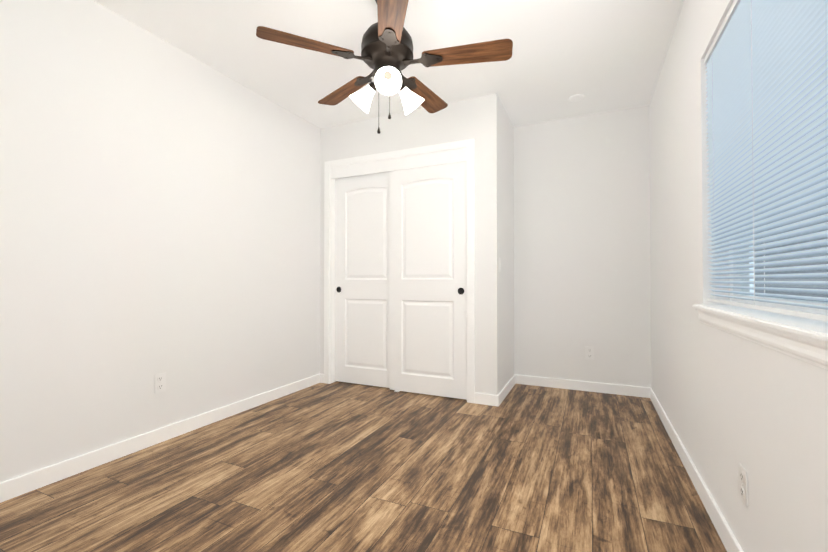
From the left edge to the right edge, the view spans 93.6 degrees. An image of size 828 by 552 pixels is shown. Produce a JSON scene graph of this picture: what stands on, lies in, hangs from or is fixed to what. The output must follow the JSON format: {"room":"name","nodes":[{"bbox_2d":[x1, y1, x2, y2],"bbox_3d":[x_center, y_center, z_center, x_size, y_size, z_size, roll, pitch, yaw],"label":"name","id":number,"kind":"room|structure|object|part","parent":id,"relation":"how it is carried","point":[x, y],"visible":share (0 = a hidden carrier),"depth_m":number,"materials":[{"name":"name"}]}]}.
{"room":"empty bedroom","nodes":[
{"label":"empty bedroom","id":0,"kind":"room"},
{"bbox_2d":[0,0,361,482],"bbox_3d":[-1.496,-0.218,2.575,0.120,2.440,4.382,0,-1,24],"label":"wall","id":1,"kind":"structure","parent":0,"point":[159,205],"depth_m":2.21,"materials":[{"name":"paint"}]},
{"bbox_2d":[0,374,319,502],"bbox_3d":[-1.589,0.955,2.196,0.013,0.085,3.343,0,-1,24],"label":"baseboard","id":2,"kind":"structure","parent":1,"relation":"attached to","point":[27,482],"depth_m":2.18,"materials":[{"name":"white wood"}]},
{"bbox_2d":[154,372,165,392],"bbox_3d":[-1.528,0.643,2.340,0.007,0.114,0.070,0,-1,24],"label":"outlet","id":3,"kind":"object","parent":1,"relation":"attached to","point":[159,382],"visible":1,"depth_m":2.34,"materials":[{"name":"white plastic"}]},
{"bbox_2d":[0,381,726,551],"bbox_3d":[-0.136,1.044,1.940,3.169,0.100,4.382,0,-1,24],"label":"floor","id":4,"kind":"structure","parent":0,"point":[337,466],"depth_m":1.84,"materials":[{"name":"brown wood"}]},
{"bbox_2d":[93,0,683,127],"bbox_3d":[-0.136,-1.496,1.972,3.169,0.100,4.382,0,-1,24],"label":"ceiling","id":5,"kind":"structure","parent":0,"point":[602,56],"depth_m":2.44,"materials":[{"name":"paint"}]},
{"bbox_2d":[256,0,512,133],"bbox_3d":[-0.111,-1.077,2.024,1.209,0.735,1.184,0,-1,24],"label":"ceiling fan","id":6,"kind":"object","parent":5,"relation":"hanging from","point":[386,56],"visible":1,"depth_m":1.91,"materials":[{"name":"brown wood"}]},
{"bbox_3d":[-0.506,-1.094,1.831,0.440,0.031,0.134,0,-1,-25],"label":"blade","id":7,"kind":"part","parent":6,"relation":"part of","materials":[{"name":"brown wood"}]},
{"bbox_3d":[-0.411,-1.089,2.297,0.134,0.031,0.440,1,-1,-43],"label":"blade","id":8,"kind":"part","parent":6,"relation":"part of","materials":[{"name":"brown wood"}]},
{"bbox_3d":[-0.091,-1.097,1.597,0.134,0.031,0.440,0,-1,-7],"label":"blade","id":9,"kind":"part","parent":6,"relation":"part of","materials":[{"name":"brown wood"}]},
{"bbox_3d":[0.062,-1.088,2.351,0.134,0.031,0.440,0,-1,29],"label":"blade","id":10,"kind":"part","parent":6,"relation":"part of","materials":[{"name":"brown wood"}]},
{"bbox_3d":[0.260,-1.093,1.918,0.440,0.031,0.134,0,-1,11],"label":"blade","id":11,"kind":"part","parent":6,"relation":"part of","materials":[{"name":"brown wood"}]},
{"bbox_2d":[568,94,583,101],"bbox_3d":[1.302,-1.425,3.120,0.120,0.012,0.120,0,-1,24],"label":"ceiling detector","id":12,"kind":"object","parent":5,"relation":"attached to","point":[576,98],"visible":1,"depth_m":3.11,"materials":[{"name":"white plastic"}]},
{"bbox_2d":[320,93,499,394],"bbox_3d":[-0.104,-0.207,3.435,1.701,2.440,0.115,0,-1,24],"label":"wall","id":13,"kind":"structure","parent":0,"point":[477,119],"depth_m":3.10,"materials":[{"name":"paint"}]},
{"bbox_2d":[320,374,323,382],"bbox_3d":[-0.872,0.974,3.700,0.045,0.085,0.013,0,-1,24],"label":"baseboard","id":14,"kind":"structure","parent":13,"relation":"attached to","point":[321,378],"depth_m":3.69,"materials":[{"name":"white wood"}]},
{"bbox_2d":[335,172,389,387],"bbox_3d":[-0.442,0.033,3.610,0.684,1.940,0.034,0,-1,24],"label":"closet door","id":15,"kind":"structure","parent":13,"relation":"in","point":[362,278],"depth_m":3.61,"materials":[{"name":"white wood"}]},
{"bbox_2d":[331,149,465,178],"bbox_3d":[-0.179,-0.977,3.423,1.332,0.100,0.011,0,-1,24],"label":"trim","id":16,"kind":"structure","parent":13,"relation":"attached to","point":[441,158],"depth_m":3.39,"materials":[{"name":"white wood"}]},
{"bbox_2d":[324,139,474,402],"bbox_3d":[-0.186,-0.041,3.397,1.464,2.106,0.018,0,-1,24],"label":"trim","id":17,"kind":"structure","parent":13,"relation":"attached to","point":[468,144],"depth_m":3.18,"materials":[{"name":"white wood"}]},
{"bbox_2d":[390,161,466,399],"bbox_3d":[0.114,0.029,3.308,0.709,1.940,0.034,0,-1,24],"label":"closet door","id":18,"kind":"structure","parent":13,"relation":"in","point":[428,280],"depth_m":3.29,"materials":[{"name":"white wood"}]},
{"bbox_2d":[458,288,463,293],"bbox_3d":[0.383,0.122,3.161,0.056,0.056,0.006,0,-1,24],"label":"door pull","id":19,"kind":"object","parent":18,"relation":"attached to","point":[460,290],"visible":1,"depth_m":3.16,"materials":[{"name":"black metal"}]},
{"bbox_2d":[475,392,498,406],"bbox_3d":[0.569,0.966,3.043,0.190,0.085,0.013,0,-1,24],"label":"baseboard","id":20,"kind":"structure","parent":13,"relation":"attached to","point":[487,399],"depth_m":3.04,"materials":[{"name":"white wood"}]},
{"bbox_2d":[500,101,513,390],"bbox_3d":[0.771,-0.207,3.442,0.115,2.440,0.624,0,-1,24],"label":"wall","id":21,"kind":"structure","parent":0,"point":[507,250],"depth_m":3.39,"materials":[{"name":"paint"}]},
{"bbox_2d":[498,374,515,404],"bbox_3d":[0.805,0.969,3.349,0.013,0.085,0.739,0,-1,24],"label":"baseboard","id":22,"kind":"structure","parent":21,"relation":"attached to","point":[506,389],"depth_m":3.32,"materials":[{"name":"white wood"}]},
{"bbox_2d":[366,105,650,387],"bbox_3d":[0.730,-0.202,3.870,3.099,2.440,0.120,0,-1,24],"label":"wall","id":23,"kind":"structure","parent":0,"point":[582,275],"depth_m":3.45,"materials":[{"name":"paint"}]},
{"bbox_2d":[516,374,649,397],"bbox_3d":[1.464,0.971,3.447,1.105,0.085,0.013,0,-1,24],"label":"baseboard","id":24,"kind":"structure","parent":23,"relation":"attached to","point":[626,390],"depth_m":3.42,"materials":[{"name":"white wood"}]},
{"bbox_2d":[585,346,593,359],"bbox_3d":[1.545,0.678,3.417,0.070,0.114,0.007,0,-1,24],"label":"outlet","id":25,"kind":"object","parent":23,"relation":"attached to","point":[589,353],"visible":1,"depth_m":3.42,"materials":[{"name":"white plastic"}]},
{"bbox_2d":[649,0,827,551],"bbox_3d":[1.197,-0.233,1.349,0.160,2.440,4.382,0,-1,24],"label":"wall","id":26,"kind":"structure","parent":0,"point":[729,402],"depth_m":1.65,"materials":[{"name":"paint"}]},
{"bbox_2d":[650,388,742,551],"bbox_3d":[1.115,0.945,1.364,0.013,0.085,4.069,0,-1,24],"label":"baseboard","id":27,"kind":"structure","parent":26,"relation":"attached to","point":[725,532],"depth_m":1.71,"materials":[{"name":"white wood"}]},
{"bbox_2d":[739,463,747,507],"bbox_3d":[1.072,0.680,1.266,0.007,0.114,0.070,0,-1,24],"label":"outlet","id":28,"kind":"object","parent":26,"relation":"attached to","point":[743,483],"visible":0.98,"depth_m":1.26,"materials":[{"name":"white plastic"}]},
{"bbox_2d":[692,304,827,369],"bbox_3d":[0.982,0.157,0.984,0.132,0.080,1.680,0,-1,24],"label":"window sill","id":29,"kind":"structure","parent":26,"relation":"attached to","point":[804,339],"depth_m":1.03,"materials":[{"name":"white wood"}]},
{"bbox_2d":[704,0,827,320],"bbox_3d":[0.966,-0.438,0.999,0.042,1.075,1.574,0,-1,24],"label":"window blinds","id":30,"kind":"object","parent":26,"relation":"attached to","point":[766,61],"visible":1,"depth_m":1.13,"materials":[{"name":"white plastic"}]},
{"bbox_2d":[729,215,827,321],"bbox_3d":[1.063,-0.431,0.955,0.055,1.095,1.590,0,-1,24],"label":"window","id":31,"kind":"structure","parent":26,"relation":"in","point":[816,310],"depth_m":1.32,"materials":[{"name":"white plastic"}]},
{"label":"outside","id":32,"kind":"structure","parent":0,"visible":0},
{"bbox_2d":[749,205,827,301],"bbox_3d":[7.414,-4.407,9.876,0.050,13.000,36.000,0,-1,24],"label":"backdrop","id":33,"kind":"structure","parent":32,"point":[798,286],"depth_m":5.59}
]}

